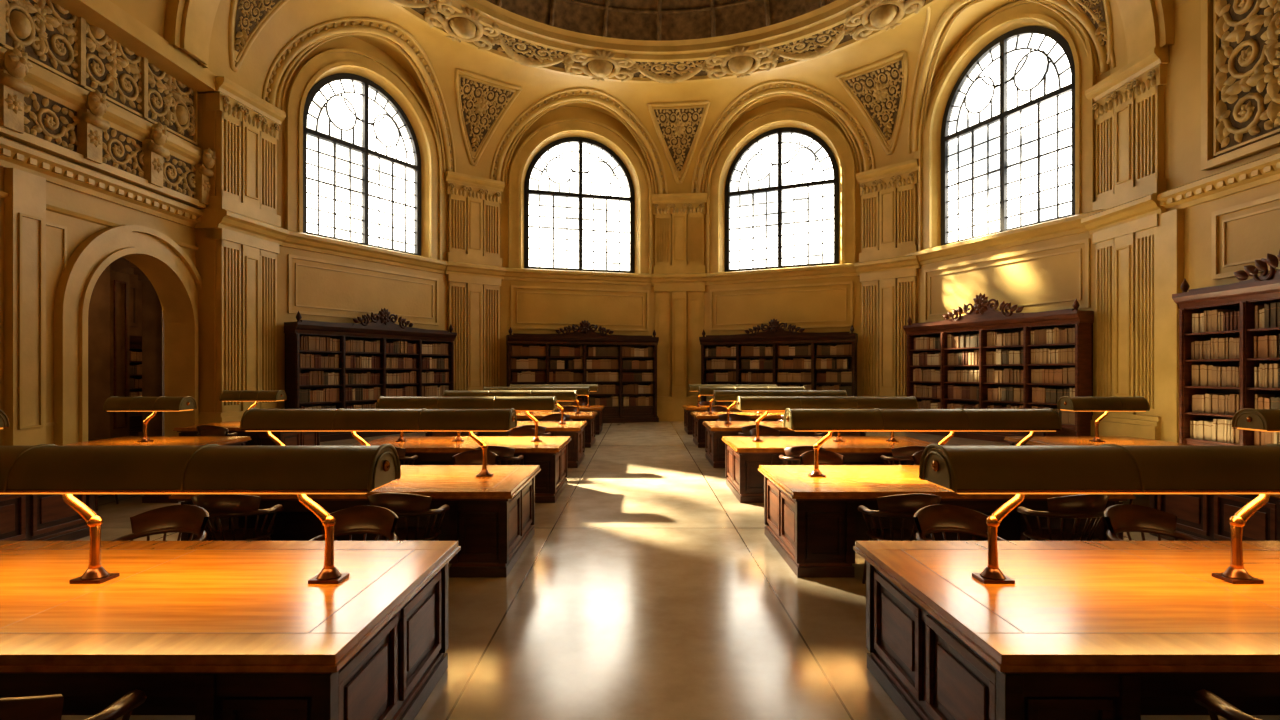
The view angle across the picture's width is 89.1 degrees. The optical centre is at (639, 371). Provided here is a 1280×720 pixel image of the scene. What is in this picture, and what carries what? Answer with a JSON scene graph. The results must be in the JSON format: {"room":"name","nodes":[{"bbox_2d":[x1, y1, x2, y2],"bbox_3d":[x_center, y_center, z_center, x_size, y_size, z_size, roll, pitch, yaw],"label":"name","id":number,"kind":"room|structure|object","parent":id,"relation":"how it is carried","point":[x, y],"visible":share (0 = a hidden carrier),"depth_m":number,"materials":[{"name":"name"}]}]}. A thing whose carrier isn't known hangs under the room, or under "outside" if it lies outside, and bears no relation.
{"room":"library","nodes":[
{"label":"library","id":0,"kind":"room"},
{"bbox_2d":[0,0,216,445],"bbox_3d":[-9.900,-4.300,5.000,1.100,12.200,22.000,0,0,0],"label":"wall","id":1,"kind":"structure","parent":0,"point":[63,222],"depth_m":11.27,"materials":[{"name":"beige paint"}]},
{"bbox_2d":[0,0,216,208],"bbox_3d":[-9.677,-5.710,11.400,0.600,4.180,6.400,0,0,0],"label":"ornate carved frieze","id":2,"kind":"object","parent":1,"relation":"attached to","point":[69,91],"depth_m":11.57,"materials":[{"name":"stone"}]},
{"bbox_2d":[88,257,163,440],"bbox_3d":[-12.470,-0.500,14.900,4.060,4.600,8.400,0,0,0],"label":"doorway","id":3,"kind":"structure","parent":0,"point":[124,302],"depth_m":14.96,"materials":[{"name":"red wood"}]},
{"bbox_2d":[193,76,288,424],"bbox_3d":[-9.568,-2.360,15.375,1.280,8.320,2.060,0,0,8],"label":"pilaster","id":4,"kind":"object","parent":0,"point":[239,234],"visible":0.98,"depth_m":14.85,"materials":[{"name":"beige paint"}]},
{"bbox_2d":[262,17,455,408],"bbox_3d":[-7.334,-4.300,18.507,1.510,12.200,8.200,0,0,30],"label":"wall","id":5,"kind":"structure","parent":0,"point":[324,279],"depth_m":18.18,"materials":[{"name":"beige paint"}]},
{"bbox_2d":[303,73,420,255],"bbox_3d":[-7.986,-6.055,18.878,0.150,4.910,4.020,0,0,30],"label":"window","id":6,"kind":"structure","parent":5,"relation":"in","point":[340,154],"depth_m":18.64,"materials":[{"name":"glass"}]},
{"bbox_2d":[390,0,938,82],"bbox_3d":[0.600,-10.075,14.000,15.680,0.850,15.680,0,0,0],"label":"trim","id":7,"kind":"structure","parent":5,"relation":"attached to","point":[832,15],"depth_m":19.94,"materials":[{"name":"beige paint"}]},
{"bbox_2d":[445,171,506,389],"bbox_3d":[-5.759,-2.360,22.052,2.060,8.320,1.280,0,0,-38],"label":"pilaster","id":8,"kind":"object","parent":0,"point":[475,272],"visible":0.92,"depth_m":21.68,"materials":[{"name":"beige paint"}]},
{"bbox_2d":[490,87,667,386],"bbox_3d":[-1.946,-4.300,22.763,8.200,12.200,1.510,0,0,-16],"label":"wall","id":9,"kind":"structure","parent":0,"point":[532,301],"depth_m":23.03,"materials":[{"name":"beige paint"}]},
{"bbox_2d":[524,137,633,272],"bbox_3d":[-2.155,-6.030,23.483,4.020,4.860,0.150,0,0,-16],"label":"window","id":10,"kind":"structure","parent":9,"relation":"in","point":[566,199],"depth_m":23.41,"materials":[{"name":"glass"}]},
{"bbox_2d":[110,0,1188,67],"bbox_3d":[0.600,-8.150,4.025,20.100,3.300,20.050,0,0,0],"label":"ceiling","id":11,"kind":"structure","parent":0,"point":[187,25],"depth_m":13.09,"materials":[{"name":"beige paint"}]},
{"bbox_2d":[388,0,924,82],"bbox_3d":[0.600,-9.925,14.000,15.483,0.744,15.562,0,0,-45],"label":"frieze","id":12,"kind":"object","parent":11,"relation":"attached to","point":[885,14],"visible":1,"depth_m":19.96,"materials":[{"name":"stone"}]},
{"bbox_2d":[486,0,835,40],"bbox_3d":[0.600,-12.100,14.000,13.202,3.200,13.240,0,0,0],"label":"ceiling","id":13,"kind":"structure","parent":0,"point":[650,20],"depth_m":20.15,"materials":[{"name":"paint"}]},
{"bbox_2d":[207,0,1125,193],"bbox_3d":[0.600,-8.150,19.024,20.100,3.300,10.049,0,0,0],"label":"vault","id":14,"kind":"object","parent":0,"point":[445,55],"visible":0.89,"depth_m":20.30,"materials":[{"name":"beige paint"}]},
{"bbox_2d":[228,0,1113,183],"bbox_3d":[0.614,-8.196,19.004,20.106,2.521,10.108,0,0,0],"label":"panels","id":15,"kind":"object","parent":14,"relation":"attached to","point":[877,94],"visible":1,"depth_m":20.72,"materials":[{"name":"stone"}]},
{"bbox_2d":[61,421,1279,719],"bbox_3d":[-1.250,1.800,10.000,28.500,0.001,34.000,0,0,0],"label":"floor","id":16,"kind":"structure","parent":0,"point":[647,589],"depth_m":4.88,"materials":[{"name":"stone"}]},
{"bbox_2d":[0,494,94,540],"bbox_3d":[-7.000,1.420,6.450,2.024,0.761,1.644,0,0,0],"label":"table","id":17,"kind":"object","parent":16,"relation":"on","point":[23,517],"visible":0.41,"depth_m":6.59,"materials":[{"name":"brown wood"}]},
{"bbox_2d":[0,410,8,428],"bbox_3d":[-7.000,0.699,6.450,1.148,0.680,0.388,0,0,0],"label":"desk lamp","id":18,"kind":"object","parent":17,"relation":"on","point":[4,421],"visible":1,"depth_m":6.59,"materials":[{"name":"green metal"}]},
{"bbox_2d":[0,689,146,719],"bbox_3d":[-2.035,1.371,2.116,0.613,0.862,0.554,0,0,0],"label":"chair","id":19,"kind":"object","parent":16,"relation":"on","point":[45,707],"visible":1,"depth_m":1.98,"materials":[{"name":"brown wood"}]},
{"bbox_2d":[95,494,118,510],"bbox_3d":[-7.277,1.371,8.557,0.613,0.862,0.554,0,0,-10],"label":"chair","id":20,"kind":"object","parent":16,"relation":"on","point":[96,495],"visible":0.04,"depth_m":8.44,"materials":[{"name":"brown wood"}]},
{"bbox_2d":[130,335,141,435],"bbox_3d":[-14.170,0.225,16.900,0.560,3.150,3.700,0,0,0],"label":"bookcase","id":21,"kind":"object","parent":16,"relation":"on","point":[135,341],"visible":0.02,"depth_m":18.11,"materials":[{"name":"brown wood"}]},
{"bbox_2d":[130,351,141,415],"bbox_3d":[-14.244,0.297,16.906,0.312,1.843,3.346,0,0,0],"label":"books","id":22,"kind":"object","parent":21,"relation":"in","point":[135,369],"visible":0.1,"depth_m":18.20,"materials":[{"name":"brown paper"}]},
{"bbox_2d":[58,436,250,502],"bbox_3d":[-7.300,1.420,9.700,2.024,0.761,1.644,0,0,0],"label":"table","id":23,"kind":"object","parent":16,"relation":"on","point":[127,440],"visible":0.11,"depth_m":9.73,"materials":[{"name":"brown wood"}]},
{"bbox_2d":[103,396,196,441],"bbox_3d":[-7.300,0.699,9.700,1.148,0.680,0.388,0,0,0],"label":"desk lamp","id":24,"kind":"object","parent":23,"relation":"on","point":[113,403],"visible":1,"depth_m":9.54,"materials":[{"name":"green metal"}]},
{"bbox_2d":[111,505,208,540],"bbox_3d":[-3.237,1.371,4.357,0.613,0.862,0.554,0,0,-2],"label":"chair","id":25,"kind":"object","parent":16,"relation":"on","point":[192,519],"visible":0.37,"depth_m":4.55,"materials":[{"name":"brown wood"}]},
{"bbox_2d":[200,427,228,435],"bbox_3d":[-7.202,1.371,10.844,0.613,0.862,0.554,0,0,8],"label":"chair","id":26,"kind":"object","parent":16,"relation":"on","point":[216,431],"visible":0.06,"depth_m":11.06,"materials":[{"name":"brown wood"}]},
{"bbox_2d":[196,425,236,435],"bbox_3d":[-7.713,1.371,11.806,0.613,0.862,0.554,0,0,3],"label":"chair","id":27,"kind":"object","parent":16,"relation":"on","point":[200,427],"visible":0.12,"depth_m":11.57,"materials":[{"name":"brown wood"}]},
{"bbox_2d":[0,541,460,719],"bbox_3d":[-2.595,1.420,3.200,2.974,0.761,1.644,0,0,0],"label":"table","id":28,"kind":"object","parent":16,"relation":"on","point":[208,630],"visible":1,"depth_m":2.88,"materials":[{"name":"brown wood"}]},
{"bbox_2d":[0,444,400,583],"bbox_3d":[-2.575,0.699,3.250,2.648,0.680,0.388,0,0,0],"label":"desk lamp","id":29,"kind":"object","parent":28,"relation":"on","point":[67,471],"visible":1,"depth_m":3.09,"materials":[{"name":"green metal"}]},
{"bbox_2d":[191,494,282,540],"bbox_3d":[-3.301,1.371,5.293,0.613,0.862,0.554,0,0,-4],"label":"chair","id":30,"kind":"object","parent":16,"relation":"on","point":[217,505],"visible":0.62,"depth_m":5.13,"materials":[{"name":"brown wood"}]},
{"bbox_2d":[173,421,319,445],"bbox_3d":[-7.700,1.420,12.950,2.024,0.761,1.644,0,0,0],"label":"table","id":31,"kind":"object","parent":16,"relation":"on","point":[257,438],"visible":0.33,"depth_m":12.40,"materials":[{"name":"brown wood"}]},
{"bbox_2d":[219,390,286,408],"bbox_3d":[-7.700,0.699,12.950,1.148,0.680,0.388,0,0,0],"label":"desk lamp","id":32,"kind":"object","parent":31,"relation":"on","point":[226,395],"visible":0.88,"depth_m":12.79,"materials":[{"name":"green metal"}]},
{"bbox_2d":[309,505,397,540],"bbox_3d":[-1.917,1.371,4.325,0.613,0.862,0.554,0,0,-2],"label":"chair","id":33,"kind":"object","parent":16,"relation":"on","point":[378,520],"visible":0.36,"depth_m":4.53,"materials":[{"name":"brown wood"}]},
{"bbox_2d":[169,465,540,577],"bbox_3d":[-2.595,1.420,6.450,2.974,0.761,1.644,0,0,0],"label":"table","id":34,"kind":"object","parent":16,"relation":"on","point":[492,519],"visible":0.59,"depth_m":5.73,"materials":[{"name":"brown wood"}]},
{"bbox_2d":[240,408,516,476],"bbox_3d":[-2.575,0.699,6.500,2.648,0.680,0.388,0,0,0],"label":"desk lamp","id":35,"kind":"object","parent":34,"relation":"on","point":[268,421],"visible":0.87,"depth_m":6.34,"materials":[{"name":"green metal"}]},
{"bbox_2d":[284,308,456,441],"bbox_3d":[-7.399,-0.013,18.544,0.560,3.625,5.400,0,0,30],"label":"bookcase","id":36,"kind":"object","parent":16,"relation":"on","point":[382,327],"visible":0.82,"depth_m":17.87,"materials":[{"name":"brown wood"}]},
{"bbox_2d":[300,336,448,408],"bbox_3d":[-7.454,0.152,18.598,0.312,2.133,5.020,0,0,30],"label":"books","id":37,"kind":"object","parent":36,"relation":"in","point":[313,343],"visible":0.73,"depth_m":18.02,"materials":[{"name":"brown paper"}]},
{"bbox_2d":[378,445,417,464],"bbox_3d":[-3.288,1.371,8.570,0.613,0.862,0.554,0,0,5],"label":"chair","id":38,"kind":"object","parent":16,"relation":"on","point":[401,451],"visible":0.16,"depth_m":8.42,"materials":[{"name":"brown wood"}]},
{"bbox_2d":[368,492,449,540],"bbox_3d":[-1.914,1.371,5.322,0.613,0.862,0.554,0,0,5],"label":"chair","id":39,"kind":"object","parent":16,"relation":"on","point":[405,505],"visible":0.53,"depth_m":5.14,"materials":[{"name":"brown wood"}]},
{"bbox_2d":[432,432,460,435],"bbox_3d":[-3.273,1.371,10.804,0.613,0.862,0.554,0,0,8],"label":"chair","id":40,"kind":"object","parent":16,"relation":"on","point":[433,433],"visible":0.06,"depth_m":11.01,"materials":[{"name":"brown wood"}]},
{"bbox_2d":[353,436,571,502],"bbox_3d":[-2.595,1.420,9.700,2.974,0.761,1.644,0,0,0],"label":"table","id":41,"kind":"object","parent":16,"relation":"on","point":[551,453],"visible":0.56,"depth_m":9.07,"materials":[{"name":"brown wood"}]},
{"bbox_2d":[376,396,556,441],"bbox_3d":[-2.575,0.699,9.750,2.648,0.680,0.388,0,0,0],"label":"desk lamp","id":42,"kind":"object","parent":41,"relation":"on","point":[526,404],"visible":0.8,"depth_m":9.59,"materials":[{"name":"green metal"}]},
{"bbox_2d":[452,450,497,464],"bbox_3d":[-1.938,1.371,7.609,0.613,0.862,0.554,0,0,-8],"label":"chair","id":43,"kind":"object","parent":16,"relation":"on","point":[471,457],"visible":0.17,"depth_m":7.80,"materials":[{"name":"brown wood"}]},
{"bbox_2d":[475,446,523,464],"bbox_3d":[-1.872,1.371,8.555,0.613,0.862,0.554,0,0,4],"label":"chair","id":44,"kind":"object","parent":16,"relation":"on","point":[504,453],"visible":0.23,"depth_m":8.34,"materials":[{"name":"brown wood"}]},
{"bbox_2d":[426,421,587,467],"bbox_3d":[-2.595,1.420,12.950,2.974,0.761,1.644,0,0,0],"label":"table","id":45,"kind":"object","parent":16,"relation":"on","point":[575,429],"visible":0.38,"depth_m":12.21,"materials":[{"name":"brown wood"}]},
{"bbox_2d":[443,390,577,423],"bbox_3d":[-2.575,0.699,13.000,2.648,0.680,0.388,0,0,0],"label":"desk lamp","id":46,"kind":"object","parent":45,"relation":"on","point":[561,395],"visible":0.6,"depth_m":12.86,"materials":[{"name":"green metal"}]},
{"bbox_2d":[507,427,538,435],"bbox_3d":[-1.964,1.371,10.842,0.613,0.862,0.554,0,0,-4],"label":"chair","id":47,"kind":"object","parent":16,"relation":"on","point":[521,431],"visible":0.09,"depth_m":11.05,"materials":[{"name":"brown wood"}]},
{"bbox_2d":[517,425,550,435],"bbox_3d":[-1.953,1.371,11.841,0.613,0.862,0.554,0,0,3],"label":"chair","id":48,"kind":"object","parent":16,"relation":"on","point":[541,429],"visible":0.23,"depth_m":11.64,"materials":[{"name":"brown wood"}]},
{"bbox_2d":[542,415,565,420],"bbox_3d":[-1.887,1.371,14.091,0.613,0.862,0.554,0,0,2],"label":"chair","id":49,"kind":"object","parent":16,"relation":"on","point":[549,417],"visible":0.09,"depth_m":14.30,"materials":[{"name":"brown wood"}]},
{"bbox_2d":[516,412,597,447],"bbox_3d":[-2.595,1.420,16.200,2.974,0.761,1.644,0,0,0],"label":"table","id":50,"kind":"object","parent":16,"relation":"on","point":[589,417],"visible":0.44,"depth_m":15.48,"materials":[{"name":"brown wood"}]},
{"bbox_2d":[483,386,589,394],"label":"desk lamp","id":51,"kind":"object","parent":50,"relation":"on","point":[583,390],"depth_m":16.12,"materials":[{"name":"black metal"}]},
{"bbox_2d":[547,413,571,420],"bbox_3d":[-1.875,1.371,15.039,0.613,0.862,0.554,0,0,-4],"label":"chair","id":52,"kind":"object","parent":16,"relation":"on","point":[564,415],"visible":0.11,"depth_m":14.84,"materials":[{"name":"brown wood"}]},
{"bbox_2d":[557,407,576,411],"bbox_3d":[-1.930,1.371,17.304,0.613,0.862,0.554,0,0,-7],"label":"chair","id":53,"kind":"object","parent":16,"relation":"on","point":[566,409],"visible":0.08,"depth_m":17.52,"materials":[{"name":"brown wood"}]},
{"bbox_2d":[536,405,603,434],"bbox_3d":[-2.595,1.420,19.450,2.974,0.761,1.644,0,0,0],"label":"table","id":54,"kind":"object","parent":16,"relation":"on","point":[594,408],"visible":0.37,"depth_m":18.71,"materials":[{"name":"brown wood"}]},
{"bbox_2d":[509,384,597,406],"bbox_3d":[-2.575,0.699,19.500,2.648,0.680,0.388,0,0,0],"label":"desk lamp","id":55,"kind":"object","parent":54,"relation":"on","point":[593,387],"visible":0.5,"depth_m":19.39,"materials":[{"name":"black metal"}]},
{"bbox_2d":[571,401,586,404],"bbox_3d":[-1.951,1.371,20.567,0.613,0.862,0.554,0,0,7],"label":"chair","id":56,"kind":"object","parent":16,"relation":"on","point":[580,402],"visible":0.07,"depth_m":20.77,"materials":[{"name":"brown wood"}]},
{"bbox_2d":[506,320,658,422],"bbox_3d":[-1.967,-0.013,22.835,5.400,3.625,0.560,0,0,-16],"label":"bookcase","id":57,"kind":"object","parent":16,"relation":"on","point":[585,336],"visible":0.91,"depth_m":22.90,"materials":[{"name":"brown wood"}]},
{"bbox_2d":[511,345,652,405],"bbox_3d":[-1.981,0.151,22.908,5.046,2.135,0.312,0,0,-16],"label":"books","id":58,"kind":"object","parent":57,"relation":"in","point":[525,376],"visible":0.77,"depth_m":22.88,"materials":[{"name":"brown paper"}]},
{"bbox_2d":[709,407,726,411],"bbox_3d":[2.133,1.371,17.362,0.613,0.862,0.554,0,0,-5],"label":"chair","id":59,"kind":"object","parent":16,"relation":"on","point":[714,409],"visible":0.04,"depth_m":17.58,"materials":[{"name":"brown wood"}]},
{"bbox_2d":[717,413,738,420],"bbox_3d":[2.085,1.371,15.074,0.613,0.862,0.554,0,0,7],"label":"chair","id":60,"kind":"object","parent":16,"relation":"on","point":[723,417],"visible":0.1,"depth_m":14.86,"materials":[{"name":"brown wood"}]},
{"bbox_2d":[683,405,784,434],"bbox_3d":[2.805,1.420,19.450,2.974,0.761,1.644,0,0,0],"label":"table","id":61,"kind":"object","parent":16,"relation":"on","point":[688,418],"visible":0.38,"depth_m":18.73,"materials":[{"name":"brown wood"}]},
{"bbox_2d":[689,384,777,406],"bbox_3d":[2.785,0.699,19.500,2.648,0.680,0.388,0,0,0],"label":"desk lamp","id":62,"kind":"object","parent":61,"relation":"on","point":[692,387],"visible":0.51,"depth_m":19.39,"materials":[{"name":"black metal"}]},
{"bbox_2d":[690,412,784,447],"bbox_3d":[2.805,1.420,16.200,2.974,0.761,1.644,0,0,0],"label":"table","id":63,"kind":"object","parent":16,"relation":"on","point":[698,417],"visible":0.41,"depth_m":15.52,"materials":[{"name":"brown wood"}]},
{"bbox_2d":[698,386,804,413],"bbox_3d":[2.785,0.699,16.250,2.648,0.680,0.388,0,0,0],"label":"desk lamp","id":64,"kind":"object","parent":63,"relation":"on","point":[701,390],"visible":0.52,"depth_m":16.12,"materials":[{"name":"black metal"}]},
{"bbox_2d":[729,415,750,420],"bbox_3d":[2.167,1.371,14.114,0.613,0.862,0.554,0,0,0],"label":"chair","id":65,"kind":"object","parent":16,"relation":"on","point":[732,417],"visible":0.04,"depth_m":14.33,"materials":[{"name":"brown wood"}]},
{"bbox_2d":[738,425,770,435],"bbox_3d":[2.104,1.371,11.845,0.613,0.862,0.554,0,0,4],"label":"chair","id":66,"kind":"object","parent":16,"relation":"on","point":[745,429],"visible":0.2,"depth_m":11.65,"materials":[{"name":"brown wood"}]},
{"bbox_2d":[749,427,780,435],"bbox_3d":[2.106,1.371,10.852,0.613,0.862,0.554,0,0,0],"label":"chair","id":67,"kind":"object","parent":16,"relation":"on","point":[763,431],"visible":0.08,"depth_m":11.06,"materials":[{"name":"brown wood"}]},
{"bbox_2d":[699,319,857,404],"bbox_3d":[4.633,-0.013,22.269,5.400,3.625,0.560,0,0,26],"label":"bookcase","id":68,"kind":"object","parent":16,"relation":"on","point":[774,335],"visible":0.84,"depth_m":22.10,"materials":[{"name":"brown wood"}]},
{"bbox_2d":[705,344,851,404],"bbox_3d":[4.675,0.152,22.331,5.038,2.134,0.312,0,0,26],"label":"books","id":69,"kind":"object","parent":68,"relation":"in","point":[796,363],"visible":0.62,"depth_m":22.07,"materials":[{"name":"brown paper"}]},
{"bbox_2d":[702,421,865,467],"bbox_3d":[2.805,1.420,12.950,2.974,0.761,1.644,0,0,0],"label":"table","id":70,"kind":"object","parent":16,"relation":"on","point":[715,448],"visible":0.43,"depth_m":12.23,"materials":[{"name":"brown wood"}]},
{"bbox_2d":[713,390,847,423],"bbox_3d":[2.785,0.699,13.000,2.648,0.680,0.388,0,0,0],"label":"desk lamp","id":71,"kind":"object","parent":70,"relation":"on","point":[718,395],"visible":0.68,"depth_m":12.86,"materials":[{"name":"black metal"}]},
{"bbox_2d":[779,446,825,464],"bbox_3d":[2.153,1.371,8.549,0.613,0.862,0.554,0,0,7],"label":"chair","id":72,"kind":"object","parent":16,"relation":"on","point":[792,453],"visible":0.21,"depth_m":8.35,"materials":[{"name":"brown wood"}]},
{"bbox_2d":[814,432,827,435],"bbox_3d":[3.521,1.371,11.827,0.613,0.862,0.554,0,0,-4],"label":"chair","id":73,"kind":"object","parent":16,"relation":"on","point":[822,433],"visible":0.13,"depth_m":11.71,"materials":[{"name":"brown wood"}]},
{"bbox_2d":[799,450,844,464],"bbox_3d":[2.157,1.371,7.595,0.613,0.862,0.554,0,0,2],"label":"chair","id":74,"kind":"object","parent":16,"relation":"on","point":[825,457],"visible":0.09,"depth_m":7.79,"materials":[{"name":"brown wood"}]},
{"bbox_2d":[721,436,933,502],"bbox_3d":[2.805,1.420,9.700,2.974,0.761,1.644,0,0,0],"label":"table","id":75,"kind":"object","parent":16,"relation":"on","point":[744,456],"visible":0.54,"depth_m":9.07,"materials":[{"name":"brown wood"}]},
{"bbox_2d":[736,396,917,441],"bbox_3d":[2.785,0.699,9.750,2.648,0.680,0.388,0,0,0],"label":"desk lamp","id":76,"kind":"object","parent":75,"relation":"on","point":[767,404],"visible":0.83,"depth_m":9.59,"materials":[{"name":"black metal"}]},
{"bbox_2d":[832,432,860,435],"bbox_3d":[3.469,1.371,10.873,0.613,0.862,0.554,0,0,4],"label":"chair","id":77,"kind":"object","parent":16,"relation":"on","point":[833,433],"visible":0.02,"depth_m":11.06,"materials":[{"name":"brown wood"}]},
{"bbox_2d":[857,493,941,583],"bbox_3d":[2.131,1.371,5.283,0.613,0.862,0.554,0,0,-4],"label":"chair","id":78,"kind":"object","parent":16,"relation":"on","point":[902,506],"visible":0.41,"depth_m":5.11,"materials":[{"name":"brown wood"}]},
{"bbox_2d":[880,446,925,464],"bbox_3d":[3.519,1.371,8.534,0.613,0.862,0.554,0,0,0],"label":"chair","id":79,"kind":"object","parent":16,"relation":"on","point":[905,453],"visible":0.17,"depth_m":8.32,"materials":[{"name":"brown wood"}]},
{"bbox_2d":[912,450,923,464],"bbox_3d":[3.506,1.371,7.627,0.613,0.862,0.554,0,0,6],"label":"chair","id":80,"kind":"object","parent":16,"relation":"on","point":[916,456],"visible":0.02,"depth_m":7.80,"materials":[{"name":"brown wood"}]},
{"bbox_2d":[758,465,1135,577],"bbox_3d":[2.805,1.420,6.450,2.974,0.761,1.644,0,0,0],"label":"table","id":81,"kind":"object","parent":16,"relation":"on","point":[815,524],"visible":0.59,"depth_m":5.75,"materials":[{"name":"brown wood"}]},
{"bbox_2d":[783,408,1061,476],"bbox_3d":[2.785,0.699,6.500,2.648,0.680,0.388,0,0,0],"label":"desk lamp","id":82,"kind":"object","parent":81,"relation":"on","point":[830,421],"visible":0.87,"depth_m":6.34,"materials":[{"name":"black metal"}]},
{"bbox_2d":[914,504,1006,540],"bbox_3d":[2.155,1.371,4.367,0.613,0.862,0.554,0,0,-1],"label":"chair","id":83,"kind":"object","parent":16,"relation":"on","point":[930,519],"visible":0.33,"depth_m":4.56,"materials":[{"name":"brown wood"}]},
{"bbox_2d":[903,293,1093,442],"bbox_3d":[9.189,-0.150,17.297,0.560,3.900,5.400,0,0,-21],"label":"bookcase","id":84,"kind":"object","parent":16,"relation":"on","point":[983,317],"visible":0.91,"depth_m":16.76,"materials":[{"name":"red wood"}]},
{"bbox_2d":[913,328,1074,424],"bbox_3d":[9.264,0.079,17.309,0.312,2.280,5.027,0,0,-21],"label":"books","id":85,"kind":"object","parent":84,"relation":"in","point":[1056,335],"visible":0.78,"depth_m":16.81,"materials":[{"name":"brown paper"}]},
{"bbox_2d":[1043,428,1076,435],"bbox_3d":[7.058,1.371,10.843,0.613,0.862,0.554,0,0,8],"label":"chair","id":86,"kind":"object","parent":16,"relation":"on","point":[1064,432],"visible":0.04,"depth_m":11.03,"materials":[{"name":"brown wood"}]},
{"bbox_2d":[1017,494,1108,540],"bbox_3d":[3.447,1.371,5.265,0.613,0.862,0.554,0,0,-8],"label":"chair","id":87,"kind":"object","parent":16,"relation":"on","point":[1088,506],"visible":0.71,"depth_m":5.09,"materials":[{"name":"brown wood"}]},
{"bbox_2d":[853,541,1279,719],"bbox_3d":[2.805,1.420,3.200,2.974,0.761,1.644,0,0,0],"label":"table","id":88,"kind":"object","parent":16,"relation":"on","point":[1084,630],"visible":1,"depth_m":2.95,"materials":[{"name":"brown wood"}]},
{"bbox_2d":[919,444,1279,583],"bbox_3d":[2.785,0.699,3.250,2.648,0.680,0.388,0,0,0],"label":"desk lamp","id":89,"kind":"object","parent":88,"relation":"on","point":[1019,471],"visible":1,"depth_m":3.10,"materials":[{"name":"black metal"}]},
{"bbox_2d":[1004,436,1197,495],"bbox_3d":[6.900,1.420,9.700,2.024,0.761,1.644,0,0,0],"label":"table","id":90,"kind":"object","parent":16,"relation":"on","point":[1036,440],"visible":0.12,"depth_m":9.75,"materials":[{"name":"brown wood"}]},
{"bbox_2d":[1057,396,1149,441],"bbox_3d":[6.900,0.699,9.700,1.148,0.680,0.388,0,0,0],"label":"desk lamp","id":91,"kind":"object","parent":90,"relation":"on","point":[1065,403],"visible":1,"depth_m":9.54,"materials":[{"name":"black metal"}]},
{"bbox_2d":[1104,504,1206,540],"bbox_3d":[3.474,1.371,4.375,0.613,0.862,0.554,0,0,-4],"label":"chair","id":92,"kind":"object","parent":16,"relation":"on","point":[1119,518],"visible":0.4,"depth_m":4.57,"materials":[{"name":"brown wood"}]},
{"bbox_2d":[1149,494,1279,540],"bbox_3d":[6.600,1.420,6.450,2.024,0.761,1.644,0,0,0],"label":"table","id":93,"kind":"object","parent":16,"relation":"on","point":[1200,516],"visible":0.46,"depth_m":6.39,"materials":[{"name":"brown wood"}]},
{"bbox_2d":[1231,408,1279,431],"bbox_3d":[6.600,0.699,6.450,1.148,0.680,0.388,0,0,0],"label":"desk lamp","id":94,"kind":"object","parent":93,"relation":"on","point":[1266,420],"visible":1,"depth_m":6.38,"materials":[{"name":"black metal"}]},
{"bbox_2d":[1172,250,1279,445],"bbox_3d":[10.198,-0.225,9.600,0.563,4.050,5.100,0,0,0],"label":"bookcase","id":95,"kind":"object","parent":16,"relation":"on","point":[1243,296],"visible":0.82,"depth_m":11.07,"materials":[{"name":"red wood"}]},
{"bbox_2d":[1190,302,1279,445],"bbox_3d":[10.274,0.057,9.594,0.312,2.324,4.746,0,0,0],"label":"books","id":96,"kind":"object","parent":95,"relation":"in","point":[1266,315],"visible":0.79,"depth_m":11.22,"materials":[{"name":"beige paper"}]},
{"bbox_2d":[1193,689,1261,719],"bbox_3d":[2.245,1.371,2.116,0.613,0.862,0.554,0,0,0],"label":"chair","id":97,"kind":"object","parent":16,"relation":"on","point":[1215,705],"visible":1,"depth_m":2.20,"materials":[{"name":"brown wood"}]},
{"bbox_2d":[651,193,707,420],"bbox_3d":[1.476,-2.360,24.223,2.060,8.320,1.280,0,0,5],"label":"pilaster","id":98,"kind":"object","parent":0,"point":[679,279],"visible":0.95,"depth_m":23.82,"materials":[{"name":"beige paint"}]},
{"bbox_2d":[691,80,874,396],"bbox_3d":[4.600,-4.300,22.201,8.200,12.200,1.510,0,0,26],"label":"wall","id":99,"kind":"structure","parent":0,"point":[819,298],"depth_m":22.39,"materials":[{"name":"beige paint"}]},
{"bbox_2d":[725,127,838,271],"bbox_3d":[4.929,-6.080,22.876,4.020,4.960,0.151,0,0,26],"label":"window","id":100,"kind":"structure","parent":99,"relation":"in","point":[752,200],"depth_m":22.94,"materials":[{"name":"glass"}]},
{"bbox_2d":[854,159,920,396],"bbox_3d":[8.165,-2.360,20.931,1.280,8.320,2.060,0,0,-42],"label":"pilaster","id":101,"kind":"object","parent":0,"point":[888,277],"visible":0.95,"depth_m":20.62,"materials":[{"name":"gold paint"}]},
{"bbox_2d":[905,0,1115,396],"bbox_3d":[8.757,-4.300,17.131,2.286,12.200,8.200,0,0,-21],"label":"wall","id":102,"kind":"structure","parent":0,"point":[1049,265],"depth_m":17.13,"materials":[{"name":"gold paint"}]},
{"bbox_2d":[941,26,1074,245],"bbox_3d":[9.819,-6.390,17.539,0.151,5.380,4.160,0,0,-21],"label":"window","id":103,"kind":"structure","parent":102,"relation":"in","point":[978,153],"depth_m":17.50,"materials":[{"name":"glass"}]},
{"bbox_2d":[1081,47,1168,440],"bbox_3d":[10.860,-2.360,14.036,1.280,8.320,2.060,0,0,0],"label":"pilaster","id":104,"kind":"object","parent":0,"point":[1128,106],"visible":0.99,"depth_m":13.83,"materials":[{"name":"gold paint"}]},
{"bbox_2d":[1125,0,1279,442],"bbox_3d":[10.470,-4.300,4.100,0.260,12.200,20.200,0,0,0],"label":"wall","id":105,"kind":"structure","parent":0,"point":[1216,223],"depth_m":12.48,"materials":[{"name":"beige paint"}]},
{"bbox_2d":[1201,0,1279,170],"bbox_3d":[10.550,-5.775,9.350,0.325,4.050,5.500,0,0,0],"label":"relief panel","id":106,"kind":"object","parent":105,"relation":"attached to","point":[1240,39],"depth_m":11.42,"materials":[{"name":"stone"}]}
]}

